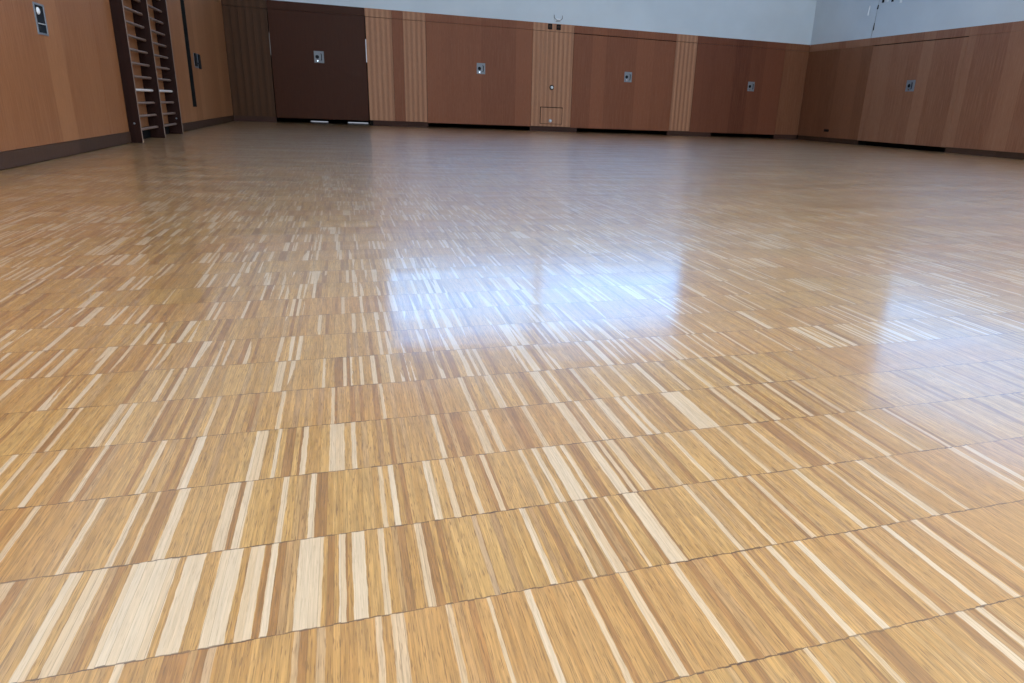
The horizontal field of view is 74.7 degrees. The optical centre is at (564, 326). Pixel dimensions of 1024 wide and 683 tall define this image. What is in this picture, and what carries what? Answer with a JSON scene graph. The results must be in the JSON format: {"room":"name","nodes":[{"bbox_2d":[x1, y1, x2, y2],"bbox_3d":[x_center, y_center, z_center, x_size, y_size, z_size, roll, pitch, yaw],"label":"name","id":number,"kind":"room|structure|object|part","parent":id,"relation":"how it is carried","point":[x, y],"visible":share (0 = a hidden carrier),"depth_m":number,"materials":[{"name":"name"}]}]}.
{"room":"community hall","nodes":[
{"label":"community hall","id":0,"kind":"room"},
{"bbox_2d":[0,0,232,151],"bbox_3d":[-3.691,-4.220,3.486,0.300,6.600,20.124,-3,19,-18],"label":"wall","id":1,"kind":"structure","parent":0,"point":[64,85],"depth_m":5.73,"materials":[{"name":"brown wood"}]},
{"bbox_2d":[32,2,48,35],"bbox_3d":[-3.871,-2.271,4.942,0.014,0.216,0.196,-3,19,-18],"label":"handle","id":2,"kind":"object","parent":1,"relation":"attached to","point":[39,12],"visible":1,"depth_m":4.94,"materials":[{"name":"metal"}]},
{"bbox_3d":[-3.877,-2.396,4.864,0.030,2.040,2.498,-3,19,-18],"label":"veneer panel","id":3,"kind":"part","parent":1,"relation":"part of","materials":[{"name":"brown wood"}]},
{"bbox_3d":[-4.347,-2.872,6.262,0.030,2.040,0.598,-3,19,-18],"label":"veneer panel","id":4,"kind":"part","parent":1,"relation":"part of","materials":[{"name":"brown wood"}]},
{"bbox_2d":[0,115,233,170],"bbox_3d":[-3.687,-1.138,4.511,0.038,0.110,20.074,-3,19,-18],"label":"baseboard","id":5,"kind":"structure","parent":1,"relation":"attached to","point":[31,155],"depth_m":5.32,"materials":[{"name":"brown wood"}]},
{"bbox_3d":[-4.773,-3.356,7.401,0.009,2.182,2.006,-3,19,-18],"label":"niche panel","id":6,"kind":"part","parent":1,"relation":"part of","materials":[{"name":"brown wood"}]},
{"bbox_2d":[109,0,183,142],"bbox_3d":[-4.687,-3.443,7.391,0.151,2.618,1.997,-3,19,-18],"label":"wall bars","id":7,"kind":"object","parent":1,"relation":"attached to","point":[143,30],"visible":0.99,"depth_m":7.52,"materials":[{"name":"dark brown wood"},{"name":"grey metal"}]},
{"bbox_3d":[-5.267,-3.804,8.995,0.030,2.040,1.438,-3,19,-18],"label":"veneer panel","id":8,"kind":"part","parent":1,"relation":"part of","materials":[{"name":"brown wood"}]},
{"bbox_2d":[180,0,196,106],"bbox_3d":[-5.531,-4.217,9.719,0.053,1.945,0.276,-3,19,-18],"label":"channel","id":9,"kind":"object","parent":1,"relation":"attached to","point":[181,1],"visible":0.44,"depth_m":9.90,"materials":[{"name":"black plastic"}]},
{"bbox_3d":[-5.566,-3.196,10.055,0.030,0.203,0.278,-3,19,-18],"label":"veneer panel","id":10,"kind":"part","parent":1,"relation":"part of","materials":[{"name":"brown wood"}]},
{"bbox_2d":[193,53,201,68],"bbox_3d":[-5.688,-4.111,10.356,0.022,0.220,0.460,-3,19,-18],"label":"double latch","id":11,"kind":"object","parent":1,"relation":"attached to","point":[197,59],"visible":1,"depth_m":10.38,"materials":[{"name":"metal"}]},
{"bbox_3d":[-5.831,-4.375,10.672,0.030,2.040,1.718,-3,19,-18],"label":"veneer panel","id":12,"kind":"part","parent":1,"relation":"part of","materials":[{"name":"brown wood"}]},
{"bbox_3d":[-6.392,-4.943,12.338,0.030,2.040,1.972,-3,19,-18],"label":"veneer panel","id":13,"kind":"part","parent":1,"relation":"part of","materials":[{"name":"brown wood"}]},
{"bbox_2d":[0,120,1023,682],"bbox_3d":[2.561,-1.660,7.226,14.166,0.060,22.100,-3,19,-18],"label":"floor","id":14,"kind":"structure","parent":0,"point":[281,401],"depth_m":1.22,"materials":[{"name":"brown wood"}]},
{"bbox_2d":[221,0,816,138],"bbox_3d":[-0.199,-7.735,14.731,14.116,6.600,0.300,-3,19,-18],"label":"wall","id":15,"kind":"structure","parent":0,"point":[395,29],"depth_m":14.92,"materials":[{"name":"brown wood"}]},
{"bbox_3d":[-6.301,-5.271,13.368,0.799,2.032,0.030,-3,19,-18],"label":"ribbed panel","id":16,"kind":"part","parent":15,"relation":"part of","materials":[{"name":"brown wood"}]},
{"bbox_2d":[267,9,368,120],"bbox_3d":[-5.031,-5.340,13.759,1.834,2.049,0.053,-3,19,-18],"label":"door","id":17,"kind":"structure","parent":15,"relation":"in","point":[319,67],"depth_m":13.74,"materials":[{"name":"brown wood"}]},
{"bbox_3d":[-5.032,-5.520,13.691,0.190,0.225,0.004,-3,19,-18],"label":"pull plate","id":18,"kind":"part","parent":17,"relation":"part of","materials":[{"name":"metal"}]},
{"bbox_3d":[-3.892,-5.414,14.130,0.528,2.032,0.030,-3,19,-18],"label":"ribbed panel","id":19,"kind":"part","parent":15,"relation":"part of","materials":[{"name":"brown wood"}]},
{"bbox_3d":[-3.532,-5.437,14.243,0.222,2.036,0.030,-3,19,-18],"label":"veneer panel","id":20,"kind":"part","parent":15,"relation":"part of","materials":[{"name":"brown wood"}]},
{"bbox_3d":[-3.201,-5.455,14.348,0.468,2.032,0.030,-3,19,-18],"label":"ribbed panel","id":21,"kind":"part","parent":15,"relation":"part of","materials":[{"name":"brown wood"}]},
{"bbox_2d":[426,21,532,125],"bbox_3d":[-1.856,-5.527,14.764,2.342,2.047,0.053,-3,19,-18],"label":"door","id":22,"kind":"structure","parent":15,"relation":"in","point":[482,75],"depth_m":14.74,"materials":[{"name":"brown wood"}]},
{"bbox_3d":[-1.838,-5.676,14.713,0.190,0.225,0.004,-3,19,-18],"label":"pull plate","id":23,"kind":"part","parent":22,"relation":"part of","materials":[{"name":"metal"}]},
{"bbox_2d":[234,115,796,138],"bbox_3d":[-0.299,-4.617,15.631,13.516,0.111,0.032,-3,19,-18],"label":"baseboard","id":24,"kind":"structure","parent":15,"relation":"attached to","point":[236,117],"depth_m":14.75,"materials":[{"name":"brown wood"}]},
{"bbox_2d":[540,107,561,123],"bbox_3d":[-0.302,-4.883,15.485,0.546,0.376,0.031,-3,19,-18],"label":"hatch","id":25,"kind":"object","parent":15,"relation":"attached to","point":[549,115],"visible":1,"depth_m":15.49,"materials":[{"name":"brown wood"}]},
{"bbox_3d":[-0.284,-5.628,15.271,0.958,2.032,0.030,-3,19,-18],"label":"ribbed panel","id":26,"kind":"part","parent":15,"relation":"part of","materials":[{"name":"brown wood"}]},
{"bbox_2d":[570,34,675,130],"bbox_3d":[1.397,-5.716,15.794,2.557,2.038,0.053,-3,19,-18],"label":"door","id":27,"kind":"structure","parent":15,"relation":"in","point":[618,82],"depth_m":15.77,"materials":[{"name":"brown wood"}]},
{"bbox_3d":[1.502,-5.882,15.767,0.190,0.225,0.004,-3,19,-18],"label":"pull plate","id":28,"kind":"part","parent":27,"relation":"part of","materials":[{"name":"metal"}]},
{"bbox_3d":[2.884,-5.816,16.273,0.563,2.032,0.030,-3,19,-18],"label":"ribbed panel","id":29,"kind":"part","parent":15,"relation":"part of","materials":[{"name":"brown wood"}]},
{"bbox_2d":[689,43,785,134],"bbox_3d":[4.336,-5.894,16.722,2.472,2.047,0.053,-3,19,-18],"label":"door","id":30,"kind":"structure","parent":15,"relation":"in","point":[736,89],"depth_m":16.70,"materials":[{"name":"brown wood"}]},
{"bbox_3d":[4.693,-6.027,16.791,0.190,0.225,0.004,-3,19,-18],"label":"pull plate","id":31,"kind":"part","parent":30,"relation":"part of","materials":[{"name":"metal"}]},
{"bbox_3d":[5.849,-5.994,17.210,0.702,2.036,0.030,-3,19,-18],"label":"veneer panel","id":32,"kind":"part","parent":15,"relation":"part of","materials":[{"name":"brown wood"}]},
{"bbox_2d":[798,0,1023,152],"bbox_3d":[9.423,-5.039,7.758,0.300,6.600,20.374,-3,19,-18],"label":"wall","id":33,"kind":"structure","parent":0,"point":[988,111],"depth_m":13.49,"materials":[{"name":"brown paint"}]},
{"bbox_3d":[6.359,-5.854,16.845,0.030,2.038,1.021,-3,19,-18],"label":"veneer panel","id":34,"kind":"part","parent":33,"relation":"part of","materials":[{"name":"brown wood"}]},
{"bbox_3d":[6.701,-5.507,15.828,0.030,2.038,1.227,-3,19,-18],"label":"veneer panel","id":35,"kind":"part","parent":33,"relation":"part of","materials":[{"name":"brown wood"}]},
{"bbox_2d":[797,135,1023,159],"bbox_3d":[9.220,-1.904,8.592,0.038,0.111,20.074,-3,19,-18],"label":"baseboard","id":36,"kind":"structure","parent":33,"relation":"attached to","point":[1000,154],"depth_m":12.96,"materials":[{"name":"brown wood"}]},
{"bbox_2d":[857,37,968,146],"bbox_3d":[7.258,-4.919,14.138,0.053,2.034,2.513,-3,19,-18],"label":"door","id":37,"kind":"structure","parent":33,"relation":"in","point":[911,91],"depth_m":13.99,"materials":[{"name":"brown wood"}]},
{"bbox_3d":[7.275,-5.056,14.041,0.004,0.225,0.235,-3,19,-18],"label":"pull plate","id":38,"kind":"part","parent":37,"relation":"part of","materials":[{"name":"metal"}]},
{"bbox_3d":[7.760,-4.434,12.681,0.030,2.038,0.707,-3,19,-18],"label":"veneer panel","id":39,"kind":"part","parent":33,"relation":"part of","materials":[{"name":"brown wood"}]},
{"bbox_3d":[8.003,-4.188,11.959,0.030,2.038,0.887,-3,19,-18],"label":"veneer panel","id":40,"kind":"part","parent":33,"relation":"part of","materials":[{"name":"brown wood"}]},
{"bbox_3d":[8.335,-3.852,10.972,0.030,2.038,1.297,-3,19,-18],"label":"veneer panel","id":41,"kind":"part","parent":33,"relation":"part of","materials":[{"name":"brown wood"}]}
]}

